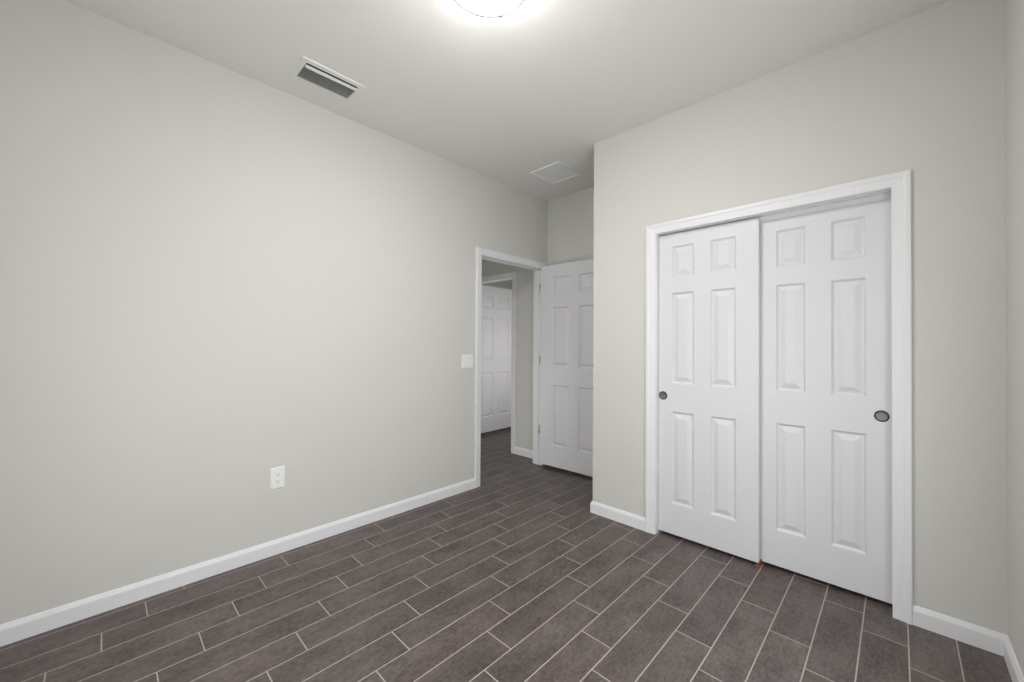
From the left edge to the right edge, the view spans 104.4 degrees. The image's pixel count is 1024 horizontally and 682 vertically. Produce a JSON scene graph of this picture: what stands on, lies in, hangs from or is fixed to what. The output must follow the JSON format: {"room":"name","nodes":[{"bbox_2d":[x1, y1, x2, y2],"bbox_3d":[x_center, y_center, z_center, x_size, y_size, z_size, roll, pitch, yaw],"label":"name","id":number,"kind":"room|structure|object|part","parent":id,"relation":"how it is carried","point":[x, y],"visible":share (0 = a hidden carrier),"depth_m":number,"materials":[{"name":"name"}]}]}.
{"room":"empty bedroom","nodes":[
{"label":"empty bedroom","id":0,"kind":"room"},
{"bbox_2d":[0,0,547,624],"bbox_3d":[-0.989,-0.113,2.871,0.115,2.767,3.880,0,-1,44],"label":"wall","id":1,"kind":"structure","parent":0,"point":[214,277],"depth_m":2.10,"materials":[{"name":"beige paint"}]},
{"bbox_2d":[0,478,474,646],"bbox_3d":[-1.273,1.223,2.483,0.012,0.086,2.725,0,-1,44],"label":"baseboard","id":2,"kind":"structure","parent":1,"relation":"attached to","point":[25,627],"depth_m":2.08,"materials":[{"name":"white paint"}]},
{"bbox_2d":[270,466,284,489],"bbox_3d":[-1.393,0.815,2.363,0.008,0.126,0.078,0,-1,44],"label":"wall outlet","id":3,"kind":"object","parent":1,"relation":"attached to","point":[277,475],"visible":1,"depth_m":2.36,"materials":[{"name":"white plastic"}]},
{"bbox_2d":[462,354,472,368],"bbox_3d":[-0.380,0.175,3.406,0.011,0.118,0.122,0,-1,44],"label":"light switch","id":4,"kind":"object","parent":1,"relation":"attached to","point":[467,360],"visible":1,"depth_m":3.40,"materials":[{"name":"white plastic"}]},
{"bbox_2d":[474,247,546,487],"bbox_3d":[0.023,0.234,3.817,0.017,2.104,0.973,0,-1,44],"label":"trim","id":5,"kind":"structure","parent":1,"relation":"attached to","point":[480,252],"depth_m":3.49,"materials":[{"name":"white paint"}]},
{"bbox_2d":[482,256,541,464],"bbox_3d":[-0.025,0.256,3.863,0.115,2.059,0.879,0,-1,44],"label":"trim","id":6,"kind":"structure","parent":1,"relation":"attached to","point":[537,271],"depth_m":4.16,"materials":[{"name":"white paint"}]},
{"bbox_2d":[539,259,593,475],"bbox_3d":[0.599,0.244,3.836,0.820,2.022,0.044,0,-1,41],"label":"door","id":7,"kind":"structure","parent":1,"relation":"in","point":[566,289],"depth_m":3.88,"materials":[{"name":"white paint"}]},
{"bbox_2d":[482,280,511,289],"bbox_3d":[0.141,-0.078,5.921,2.255,2.767,1.840,0,-1,44],"label":"wall","id":8,"kind":"structure","parent":0,"point":[507,284],"depth_m":7.08,"materials":[{"name":"beige paint"}]},
{"bbox_2d":[0,427,1011,681],"bbox_3d":[-0.065,1.330,3.316,5.584,0.100,5.835,0,-1,44],"label":"floor","id":9,"kind":"structure","parent":0,"point":[512,577],"depth_m":1.82,"materials":[{"name":"brown tile"}]},
{"bbox_2d":[754,559,762,567],"bbox_3d":[1.415,1.264,2.279,0.029,0.030,0.081,0,-1,44],"label":"floor guide","id":10,"kind":"object","parent":9,"relation":"on","point":[756,564],"visible":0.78,"depth_m":2.27,"materials":[{"name":"orange metal"}]},
{"bbox_2d":[64,0,949,200],"bbox_3d":[-0.048,-1.536,3.342,5.584,0.100,5.835,0,-1,44],"label":"ceiling","id":11,"kind":"structure","parent":0,"point":[533,87],"depth_m":2.07,"materials":[{"name":"paint"}]},
{"bbox_2d":[289,55,365,102],"bbox_3d":[-1.061,-1.493,2.293,0.221,0.018,0.350,0,-1,44],"label":"ceiling vent","id":12,"kind":"object","parent":11,"relation":"in","point":[306,70],"visible":1,"depth_m":2.27,"materials":[{"name":"white metal"}]},
{"bbox_2d":[454,0,524,17],"bbox_3d":[-0.093,-1.436,1.569,0.345,0.134,0.339,0,-1,44],"label":"ceiling light","id":13,"kind":"object","parent":11,"relation":"attached to","point":[481,8],"visible":1,"depth_m":1.65,"materials":[{"name":"white glass"}]},
{"bbox_2d":[529,161,581,184],"bbox_3d":[0.386,-1.477,3.507,0.332,0.011,0.332,0,-1,44],"label":"ceiling access panel","id":14,"kind":"object","parent":11,"relation":"attached to","point":[557,172],"visible":1,"depth_m":3.50,"materials":[{"name":"white paint"}]},
{"bbox_3d":[0.386,-1.480,3.507,0.286,0.005,0.286,0,-1,44],"label":"panel","id":15,"kind":"part","parent":14,"relation":"part of","materials":[{"name":"white paint"}]},
{"bbox_2d":[482,260,533,449],"bbox_3d":[-0.493,-0.088,5.175,2.385,2.767,0.115,0,-1,44],"label":"wall","id":16,"kind":"structure","parent":0,"point":[524,277],"depth_m":4.49,"materials":[{"name":"beige paint"}]},
{"bbox_2d":[481,285,511,432],"bbox_3d":[-0.246,0.248,5.608,0.034,2.015,0.790,0,-1,41],"label":"door","id":17,"kind":"structure","parent":16,"relation":"in","point":[496,311],"depth_m":5.60,"materials":[{"name":"white paint"}]},
{"bbox_2d":[482,277,511,283],"bbox_3d":[-0.238,0.267,4.922,0.800,2.054,0.115,0,-1,44],"label":"trim","id":18,"kind":"structure","parent":16,"relation":"attached to","point":[510,278],"depth_m":4.87,"materials":[{"name":"white paint"}]},
{"bbox_2d":[482,271,515,453],"bbox_3d":[-0.284,0.244,4.875,0.894,2.099,0.017,0,-1,44],"label":"trim","id":19,"kind":"structure","parent":16,"relation":"attached to","point":[512,274],"depth_m":4.58,"materials":[{"name":"white paint"}]},
{"bbox_2d":[514,446,532,458],"bbox_3d":[0.171,1.249,4.421,0.387,0.086,0.012,0,-1,44],"label":"baseboard","id":20,"kind":"structure","parent":16,"relation":"attached to","point":[524,452],"depth_m":4.45,"materials":[{"name":"white paint"}]},
{"bbox_2d":[547,187,593,265],"bbox_3d":[1.514,-0.095,3.152,3.084,2.767,0.115,0,-1,44],"label":"wall","id":21,"kind":"structure","parent":0,"point":[570,218],"depth_m":3.98,"materials":[{"name":"beige paint"}]},
{"bbox_2d":[593,0,1007,634],"bbox_3d":[1.353,-0.104,2.343,1.957,2.767,0.115,0,-1,44],"label":"wall","id":22,"kind":"structure","parent":0,"point":[923,93],"depth_m":1.80,"materials":[{"name":"beige paint"}]},
{"bbox_2d":[590,501,644,530],"bbox_3d":[0.986,1.242,3.073,0.432,0.086,0.704,0,-1,44],"label":"baseboard","id":23,"kind":"structure","parent":22,"relation":"attached to","point":[618,515],"depth_m":2.81,"materials":[{"name":"white paint"}]},
{"bbox_2d":[659,217,759,562],"bbox_3d":[1.206,0.277,2.474,0.581,1.966,0.037,0,-1,44],"label":"door","id":24,"kind":"structure","parent":22,"relation":"in","point":[709,277],"depth_m":2.44,"materials":[{"name":"white paint"}]},
{"bbox_2d":[660,392,665,398],"bbox_3d":[1.006,0.362,2.644,0.044,0.044,0.001,0,-1,44],"label":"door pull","id":25,"kind":"object","parent":24,"relation":"on","point":[662,394],"depth_m":2.64,"materials":[{"name":"silver metal"}]},
{"bbox_2d":[659,189,890,235],"bbox_3d":[1.422,-0.703,2.305,1.133,0.028,0.083,0,-1,44],"label":"trim","id":26,"kind":"structure","parent":22,"relation":"attached to","point":[886,194],"depth_m":2.11,"materials":[{"name":"white paint"}]},
{"bbox_2d":[645,169,912,624],"bbox_3d":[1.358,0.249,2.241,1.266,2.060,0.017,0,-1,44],"label":"trim","id":27,"kind":"structure","parent":22,"relation":"attached to","point":[899,183],"depth_m":1.84,"materials":[{"name":"white paint"}]},
{"bbox_2d":[760,198,892,603],"bbox_3d":[1.627,0.276,2.122,0.584,1.966,0.037,0,-1,44],"label":"door","id":28,"kind":"structure","parent":22,"relation":"in","point":[826,275],"depth_m":2.08,"materials":[{"name":"white paint"}]},
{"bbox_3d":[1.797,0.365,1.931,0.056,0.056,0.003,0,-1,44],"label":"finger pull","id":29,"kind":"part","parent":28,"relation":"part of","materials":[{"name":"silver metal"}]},
{"bbox_2d":[876,412,887,420],"bbox_3d":[1.797,0.365,1.931,0.044,0.044,0.001,0,-1,44],"label":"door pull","id":30,"kind":"object","parent":28,"relation":"on","point":[880,416],"depth_m":1.93,"materials":[{"name":"silver metal"}]},
{"bbox_2d":[1004,0,1023,675],"bbox_3d":[1.205,-0.120,0.704,0.115,2.767,3.827,0,-1,44],"label":"wall","id":31,"kind":"structure","parent":0,"point":[1013,9],"depth_m":1.50,"materials":[{"name":"beige paint"}]},
{"bbox_2d":[913,605,1023,681],"bbox_3d":[0.858,1.218,0.619,0.271,0.086,3.020,0,-1,44],"label":"baseboard","id":32,"kind":"structure","parent":31,"relation":"attached to","point":[986,639],"depth_m":1.67,"materials":[{"name":"white paint"}]}
]}

